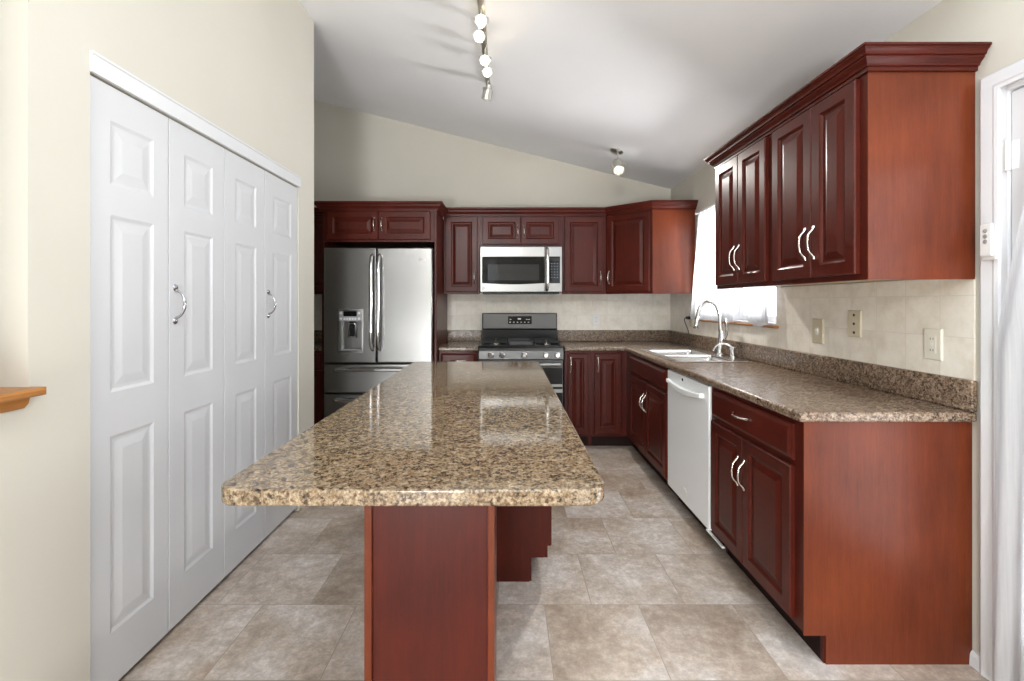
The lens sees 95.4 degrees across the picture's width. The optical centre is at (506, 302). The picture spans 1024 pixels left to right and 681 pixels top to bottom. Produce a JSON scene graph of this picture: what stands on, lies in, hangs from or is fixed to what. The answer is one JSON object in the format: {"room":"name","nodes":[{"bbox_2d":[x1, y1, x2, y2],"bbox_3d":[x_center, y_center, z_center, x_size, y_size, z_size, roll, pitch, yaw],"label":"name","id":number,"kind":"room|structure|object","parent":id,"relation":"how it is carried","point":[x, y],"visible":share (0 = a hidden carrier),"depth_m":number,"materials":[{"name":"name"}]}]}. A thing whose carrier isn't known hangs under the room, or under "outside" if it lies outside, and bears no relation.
{"room":"kitchen","nodes":[
{"label":"kitchen","id":0,"kind":"room"},
{"bbox_2d":[0,0,313,680],"bbox_3d":[-1.377,-0.307,-0.010,0.120,3.224,6.380,0,0,0],"label":"wall","id":1,"kind":"structure","parent":0,"point":[246,67],"depth_m":1.39,"materials":[{"name":"paint"}]},
{"bbox_2d":[0,387,45,412],"bbox_3d":[-1.372,0.258,0.794,0.210,0.054,0.988,0,0,0],"label":"ledge","id":2,"kind":"object","parent":1,"relation":"attached to","point":[11,398],"visible":1,"depth_m":1.23,"materials":[{"name":"brown wood"}]},
{"bbox_2d":[90,75,223,680],"bbox_3d":[-1.317,0.281,1.829,0.079,2.012,0.702,0,0,0],"label":"door","id":3,"kind":"structure","parent":1,"relation":"in","point":[157,184],"depth_m":1.73,"materials":[{"name":"white paint"}]},
{"bbox_2d":[90,50,301,187],"bbox_3d":[-1.311,-0.765,2.216,0.012,0.067,1.492,0,0,0],"label":"trim","id":4,"kind":"structure","parent":1,"relation":"attached to","point":[101,66],"depth_m":1.86,"materials":[{"name":"white paint"}]},
{"bbox_2d":[224,148,301,576],"bbox_3d":[-1.317,0.290,2.562,0.079,2.030,0.756,0,0,0],"label":"door","id":5,"kind":"structure","parent":1,"relation":"in","point":[260,208],"depth_m":2.45,"materials":[{"name":"white paint"}]},
{"bbox_2d":[314,100,670,341],"bbox_3d":[-0.704,-0.545,4.850,5.033,3.700,0.120,0,0,0],"label":"wall","id":6,"kind":"structure","parent":0,"point":[359,156],"depth_m":4.79,"materials":[{"name":"paint"}]},
{"bbox_2d":[314,216,321,293],"bbox_3d":[-1.988,-0.460,4.591,0.740,0.749,0.377,0,0,0],"label":"upper cabinet","id":7,"kind":"object","parent":6,"relation":"attached to","point":[317,219],"visible":0.02,"depth_m":4.44,"materials":[{"name":"brown wood"}]},
{"bbox_2d":[314,330,321,340],"bbox_3d":[-2.025,0.334,4.777,0.810,0.113,0.022,0,0,0],"label":"backsplash","id":8,"kind":"structure","parent":6,"relation":"attached to","point":[317,333],"depth_m":4.77,"materials":[{"name":"stone"}]},
{"bbox_2d":[444,216,480,293],"bbox_3d":[-0.434,-0.460,4.591,0.343,0.749,0.377,0,0,0],"label":"upper cabinet","id":9,"kind":"object","parent":6,"relation":"attached to","point":[461,233],"visible":0.98,"depth_m":4.44,"materials":[{"name":"brown wood"}]},
{"bbox_2d":[447,330,481,340],"bbox_3d":[-0.434,0.334,4.777,0.352,0.113,0.022,0,0,0],"label":"backsplash","id":10,"kind":"structure","parent":6,"relation":"attached to","point":[452,335],"depth_m":4.77,"materials":[{"name":"stone"}]},
{"bbox_2d":[314,292,669,329],"bbox_3d":[-0.662,0.070,4.786,4.675,0.430,0.008,0,0,0],"label":"tile backsplash","id":11,"kind":"structure","parent":6,"relation":"attached to","point":[464,311],"depth_m":4.78,"materials":[{"name":"beige tile"}]},
{"bbox_2d":[593,314,599,324],"bbox_3d":[0.914,0.170,4.777,0.070,0.118,0.009,0,0,0],"label":"wall outlet","id":12,"kind":"object","parent":11,"relation":"attached to","point":[596,317],"visible":1,"depth_m":4.78,"materials":[{"name":"white plastic"}]},
{"bbox_2d":[480,216,561,246],"bbox_3d":[0.132,-0.687,4.591,0.788,0.294,0.377,0,0,0],"label":"upper cabinet","id":13,"kind":"object","parent":6,"relation":"attached to","point":[495,231],"visible":0.99,"depth_m":4.44,"materials":[{"name":"brown wood"}]},
{"bbox_2d":[480,247,561,294],"bbox_3d":[0.131,-0.305,4.522,0.761,0.438,0.513,0,0,0],"label":"microwave","id":14,"kind":"object","parent":13,"relation":"attached to","point":[503,270],"visible":1,"depth_m":4.33,"materials":[{"name":"grey metal"}]},
{"bbox_2d":[559,216,605,293],"bbox_3d":[0.736,-0.460,4.591,0.418,0.749,0.377,0,0,0],"label":"upper cabinet","id":15,"kind":"object","parent":6,"relation":"attached to","point":[583,237],"visible":0.99,"depth_m":4.44,"materials":[{"name":"brown wood"}]},
{"bbox_2d":[557,330,668,340],"bbox_3d":[1.097,0.334,4.777,1.167,0.113,0.022,0,0,0],"label":"backsplash","id":16,"kind":"structure","parent":6,"relation":"attached to","point":[562,335],"depth_m":4.77,"materials":[{"name":"stone"}]},
{"bbox_2d":[606,210,694,293],"bbox_3d":[1.308,-0.460,4.463,0.729,0.749,0.633,0,0,0],"label":"upper cabinet","id":17,"kind":"object","parent":6,"relation":"attached to","point":[650,251],"visible":0.98,"depth_m":4.15,"materials":[{"name":"brown wood"}]},
{"bbox_2d":[445,200,697,215],"bbox_3d":[0.549,-0.867,4.367,2.320,0.075,0.312,0,0,9],"label":"crown molding","id":18,"kind":"structure","parent":17,"relation":"attached to","point":[651,204],"depth_m":4.41,"materials":[{"name":"brown wood"}]},
{"bbox_2d":[119,446,988,680],"bbox_3d":[-0.310,1.335,0.795,5.820,0.060,8.230,0,0,0],"label":"floor","id":19,"kind":"structure","parent":0,"point":[630,585],"depth_m":1.97,"materials":[{"name":"tile"}]},
{"bbox_2d":[314,351,321,424],"bbox_3d":[-2.027,0.867,4.457,0.805,0.877,0.658,0,0,0],"label":"base cabinet","id":20,"kind":"object","parent":19,"relation":"on","point":[317,354],"visible":0.02,"depth_m":4.17,"materials":[{"name":"brown wood"}]},
{"bbox_2d":[314,330,321,350],"bbox_3d":[-2.025,0.352,4.464,0.810,0.149,0.648,0,0,0],"label":"countertop","id":21,"kind":"structure","parent":20,"relation":"on","point":[317,333],"depth_m":4.77,"materials":[{"name":"stone"}]},
{"bbox_2d":[324,248,433,417],"bbox_3d":[-1.097,0.406,4.319,0.924,1.758,0.882,0,0,0],"label":"refrigerator","id":22,"kind":"object","parent":19,"relation":"on","point":[379,302],"visible":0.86,"depth_m":3.96,"materials":[{"name":"grey metal"}]},
{"bbox_2d":[322,211,446,419],"bbox_3d":[-1.115,0.251,4.389,1.004,2.109,0.793,0,0,0],"label":"tall cabinet","id":23,"kind":"object","parent":19,"relation":"on","point":[340,229],"visible":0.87,"depth_m":4.05,"materials":[{"name":"brown wood"}]},
{"bbox_2d":[314,201,447,217],"bbox_3d":[-1.456,-0.852,4.389,1.802,0.105,0.794,0,0,0],"label":"crown molding","id":24,"kind":"structure","parent":23,"relation":"on","point":[439,206],"depth_m":4.02,"materials":[{"name":"brown wood"}]},
{"bbox_2d":[364,506,496,680],"bbox_3d":[-0.207,0.867,1.412,0.348,0.877,0.336,0,0,0],"label":"island base","id":25,"kind":"object","parent":19,"relation":"on","point":[430,572],"visible":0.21,"depth_m":1.25,"materials":[{"name":"brown wood"}]},
{"bbox_2d":[439,349,478,361],"bbox_3d":[-0.435,0.867,4.457,0.346,0.877,0.658,0,0,0],"label":"base cabinet","id":26,"kind":"object","parent":19,"relation":"on","point":[444,356],"visible":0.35,"depth_m":4.17,"materials":[{"name":"brown wood"}]},
{"bbox_2d":[438,330,481,350],"bbox_3d":[-0.434,0.352,4.464,0.352,0.149,0.648,0,0,0],"label":"countertop","id":27,"kind":"structure","parent":26,"relation":"on","point":[458,340],"depth_m":4.77,"materials":[{"name":"stone"}]},
{"bbox_2d":[479,313,563,404],"bbox_3d":[0.127,0.703,4.431,0.757,1.205,0.695,0,0,0],"label":"gas range","id":28,"kind":"object","parent":19,"relation":"on","point":[506,337],"visible":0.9,"depth_m":4.25,"materials":[{"name":"silver metal"}]},
{"bbox_2d":[479,338,562,347],"bbox_3d":[0.127,0.375,4.429,0.757,0.060,0.498,0,0,0],"label":"cooktop","id":29,"kind":"object","parent":28,"relation":"in","point":[486,342],"depth_m":4.25,"materials":[{"name":"black metal"}]},
{"bbox_2d":[497,506,551,581],"bbox_3d":[-0.089,0.867,2.636,0.673,0.877,0.908,0,0,0],"label":"base cabinet","id":30,"kind":"object","parent":19,"relation":"on","point":[524,533],"visible":0.03,"depth_m":2.18,"materials":[{"name":"brown wood"}]},
{"bbox_2d":[221,362,603,505],"bbox_3d":[-0.204,0.409,2.046,0.836,0.036,2.143,0,0,0],"label":"countertop","id":31,"kind":"structure","parent":30,"relation":"on","point":[429,433],"depth_m":1.24,"materials":[{"name":"stone"}]},
{"bbox_2d":[563,349,590,445],"bbox_3d":[0.636,0.867,4.457,0.238,0.877,0.658,0,0,0],"label":"base cabinet","id":32,"kind":"object","parent":19,"relation":"on","point":[576,364],"visible":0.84,"depth_m":4.17,"materials":[{"name":"brown wood"}]},
{"bbox_2d":[590,351,639,453],"bbox_3d":[1.218,0.867,4.409,0.923,0.877,0.755,0,0,0],"label":"base cabinet","id":33,"kind":"object","parent":19,"relation":"on","point":[610,370],"visible":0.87,"depth_m":4.17,"materials":[{"name":"brown wood"}]},
{"bbox_2d":[557,330,976,421],"bbox_3d":[1.097,0.352,3.225,1.167,0.149,3.126,0,0,0],"label":"countertop","id":34,"kind":"structure","parent":33,"relation":"on","point":[799,386],"depth_m":2.16,"materials":[{"name":"stone"}]},
{"bbox_2d":[641,349,750,361],"bbox_3d":[1.360,0.470,3.475,0.496,0.172,0.806,0,0,0],"label":"sink","id":35,"kind":"object","parent":34,"relation":"in","point":[676,355],"visible":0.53,"depth_m":3.46,"materials":[{"name":"white ceramic"}]},
{"bbox_2d":[713,343,736,357],"bbox_3d":[1.530,0.333,3.278,0.155,0.103,0.047,0,0,20],"label":"soap dispenser","id":36,"kind":"object","parent":35,"relation":"on","point":[732,349],"visible":1,"depth_m":3.26,"materials":[{"name":"silver metal"}]},
{"bbox_2d":[693,300,727,355],"bbox_3d":[1.497,0.180,3.421,0.230,0.409,0.111,0,0,0],"label":"faucet","id":37,"kind":"object","parent":34,"relation":"on","point":[722,335],"visible":0.98,"depth_m":3.43,"materials":[{"name":"silver metal"}]},
{"bbox_2d":[629,353,677,496],"bbox_3d":[1.347,0.867,3.557,0.664,0.877,0.946,0,0,0],"label":"base cabinet","id":38,"kind":"object","parent":19,"relation":"on","point":[648,386],"visible":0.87,"depth_m":3.44,"materials":[{"name":"brown wood"}]},
{"bbox_2d":[666,369,724,548],"bbox_3d":[1.345,0.864,2.683,0.627,0.858,0.787,0,0,0],"label":"dishwasher","id":39,"kind":"object","parent":19,"relation":"on","point":[689,399],"visible":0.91,"depth_m":2.69,"materials":[{"name":"grey plastic"}]},
{"bbox_2d":[711,386,971,664],"bbox_3d":[1.347,0.867,2.061,0.664,0.877,0.758,0,0,0],"label":"base cabinet","id":40,"kind":"object","parent":19,"relation":"on","point":[858,534],"visible":0.99,"depth_m":1.68,"materials":[{"name":"brown wood"}]},
{"bbox_2d":[299,0,942,188],"bbox_3d":[-0.704,-1.816,0.795,5.033,1.358,8.230,0,0,0],"label":"ceiling","id":41,"kind":"structure","parent":0,"point":[666,84],"depth_m":2.96,"materials":[{"name":"paint"}]},
{"bbox_2d":[473,0,492,100],"bbox_3d":[-0.142,-1.551,2.780,0.103,0.168,1.300,0,0,0],"label":"track light","id":42,"kind":"object","parent":41,"relation":"attached to","point":[480,36],"visible":1,"depth_m":2.89,"materials":[{"name":"silver metal"}]},
{"bbox_2d":[610,148,624,175],"bbox_3d":[0.972,-1.239,4.093,0.124,0.242,0.170,0,0,0],"label":"ceiling spotlight","id":43,"kind":"object","parent":41,"relation":"attached to","point":[618,168],"visible":1,"depth_m":4.06,"materials":[{"name":"silver metal"}]},
{"bbox_2d":[671,0,1023,654],"bbox_3d":[1.748,0.068,0.795,0.130,2.474,7.990,0,0,0],"label":"wall","id":44,"kind":"structure","parent":0,"point":[998,22],"depth_m":1.67,"materials":[{"name":"paint"}]},
{"bbox_2d":[695,204,714,214],"bbox_3d":[1.651,-0.770,3.445,0.064,0.018,1.151,0,0,0],"label":"curtain rod","id":45,"kind":"object","parent":44,"relation":"attached to","point":[702,210],"visible":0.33,"depth_m":3.86,"materials":[{"name":"white plastic"}]},
{"bbox_2d":[691,206,733,321],"bbox_3d":[1.624,-0.310,3.725,0.041,0.897,0.770,0,0,-1],"label":"window curtain","id":46,"kind":"object","parent":45,"relation":"hanging from","point":[704,287],"visible":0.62,"depth_m":3.76,"materials":[{"name":"fabric"}]},
{"bbox_2d":[748,287,767,326],"bbox_3d":[1.627,-0.303,3.012,0.060,0.912,0.200,0,0,0],"label":"window curtain","id":47,"kind":"object","parent":45,"relation":"hanging from","point":[758,299],"visible":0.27,"depth_m":2.97,"materials":[{"name":"fabric"}]},
{"bbox_2d":[697,206,781,327],"bbox_3d":[1.712,-0.315,3.470,0.142,0.941,1.240,0,0,0],"label":"window","id":48,"kind":"structure","parent":44,"relation":"in","point":[742,294],"depth_m":3.42,"materials":[{"name":"white glass"}]},
{"bbox_2d":[715,134,846,288],"bbox_3d":[1.459,-0.460,2.578,0.441,0.749,0.598,0,0,0],"label":"upper cabinet","id":49,"kind":"object","parent":44,"relation":"attached to","point":[743,184],"visible":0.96,"depth_m":2.51,"materials":[{"name":"brown wood"}]},
{"bbox_2d":[703,42,991,168],"bbox_3d":[1.458,-0.867,2.275,0.441,0.075,1.323,0,0,0],"label":"crown molding","id":50,"kind":"structure","parent":49,"relation":"on","point":[869,56],"depth_m":1.67,"materials":[{"name":"brown wood"}]},
{"bbox_2d":[670,277,975,380],"bbox_3d":[1.679,0.095,3.227,0.008,0.380,3.110,0,0,0],"label":"tile backsplash","id":51,"kind":"structure","parent":44,"relation":"attached to","point":[895,314],"depth_m":2.11,"materials":[{"name":"beige tile"}]},
{"bbox_2d":[684,316,690,333],"bbox_3d":[1.637,0.198,4.235,0.057,0.158,0.032,0,0,0],"label":"plug","id":52,"kind":"object","parent":51,"relation":"attached to","point":[686,317],"visible":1,"depth_m":4.23,"materials":[{"name":"black plastic"}]},
{"bbox_2d":[689,313,692,326],"bbox_3d":[1.670,0.155,4.235,0.009,0.118,0.075,0,0,0],"label":"wall outlet","id":53,"kind":"object","parent":51,"relation":"attached to","point":[690,320],"visible":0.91,"depth_m":4.23,"materials":[{"name":"beige plastic"}]},
{"bbox_2d":[812,319,823,343],"bbox_3d":[1.667,0.151,2.506,0.016,0.132,0.088,0,0,0],"label":"light switch","id":54,"kind":"object","parent":51,"relation":"attached to","point":[817,324],"visible":1,"depth_m":2.50,"materials":[{"name":"beige plastic"}]},
{"bbox_2d":[848,310,861,337],"bbox_3d":[1.670,0.100,2.240,0.008,0.128,0.083,0,0,0],"label":"wall outlet","id":55,"kind":"object","parent":51,"relation":"attached to","point":[854,317],"visible":1,"depth_m":2.23,"materials":[{"name":"beige plastic"}]},
{"bbox_2d":[924,328,942,360],"bbox_3d":[1.669,0.162,1.828,0.010,0.122,0.078,0,0,0],"label":"wall outlet","id":56,"kind":"object","parent":51,"relation":"attached to","point":[933,338],"visible":1,"depth_m":1.82,"materials":[{"name":"beige plastic"}]},
{"bbox_2d":[669,330,976,411],"bbox_3d":[1.670,0.334,3.214,0.022,0.113,3.104,0,0,0],"label":"backsplash","id":57,"kind":"structure","parent":44,"relation":"attached to","point":[959,393],"depth_m":2.17,"materials":[{"name":"stone"}]},
{"bbox_2d":[772,72,974,285],"bbox_3d":[1.459,-0.460,1.974,0.441,0.749,0.605,0,0,0],"label":"upper cabinet","id":58,"kind":"object","parent":44,"relation":"attached to","point":[874,181],"visible":1,"depth_m":1.67,"materials":[{"name":"brown wood"}]},
{"bbox_2d":[969,650,979,672],"bbox_3d":[1.675,1.279,1.665,0.014,0.052,0.042,0,0,0],"label":"baseboard","id":59,"kind":"structure","parent":44,"relation":"attached to","point":[974,661],"depth_m":1.66,"materials":[{"name":"white paint"}]},
{"bbox_2d":[980,59,1023,680],"bbox_3d":[1.737,0.259,1.125,0.148,2.093,1.036,0,0,0],"label":"door","id":60,"kind":"structure","parent":44,"relation":"in","point":[1002,91],"depth_m":1.60,"materials":[{"name":"white paint"}]},
{"bbox_2d":[980,223,998,259],"bbox_3d":[1.651,-0.210,1.599,0.024,0.124,0.050,0,0,0],"label":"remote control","id":61,"kind":"object","parent":60,"relation":"attached to","point":[989,243],"visible":1,"depth_m":1.59,"materials":[{"name":"white plastic"}]},
{"bbox_3d":[1.664,-0.625,1.044,0.056,0.016,0.711,0,0,0],"label":"curtain rod","id":62,"kind":"object","parent":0,"visible":0},
{"bbox_2d":[993,205,1023,680],"bbox_3d":[1.639,0.335,1.147,0.032,1.900,0.875,0,0,0],"label":"door curtain","id":63,"kind":"object","parent":62,"relation":"hanging from","point":[1008,655],"visible":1,"depth_m":1.52,"materials":[{"name":"white fabric"}]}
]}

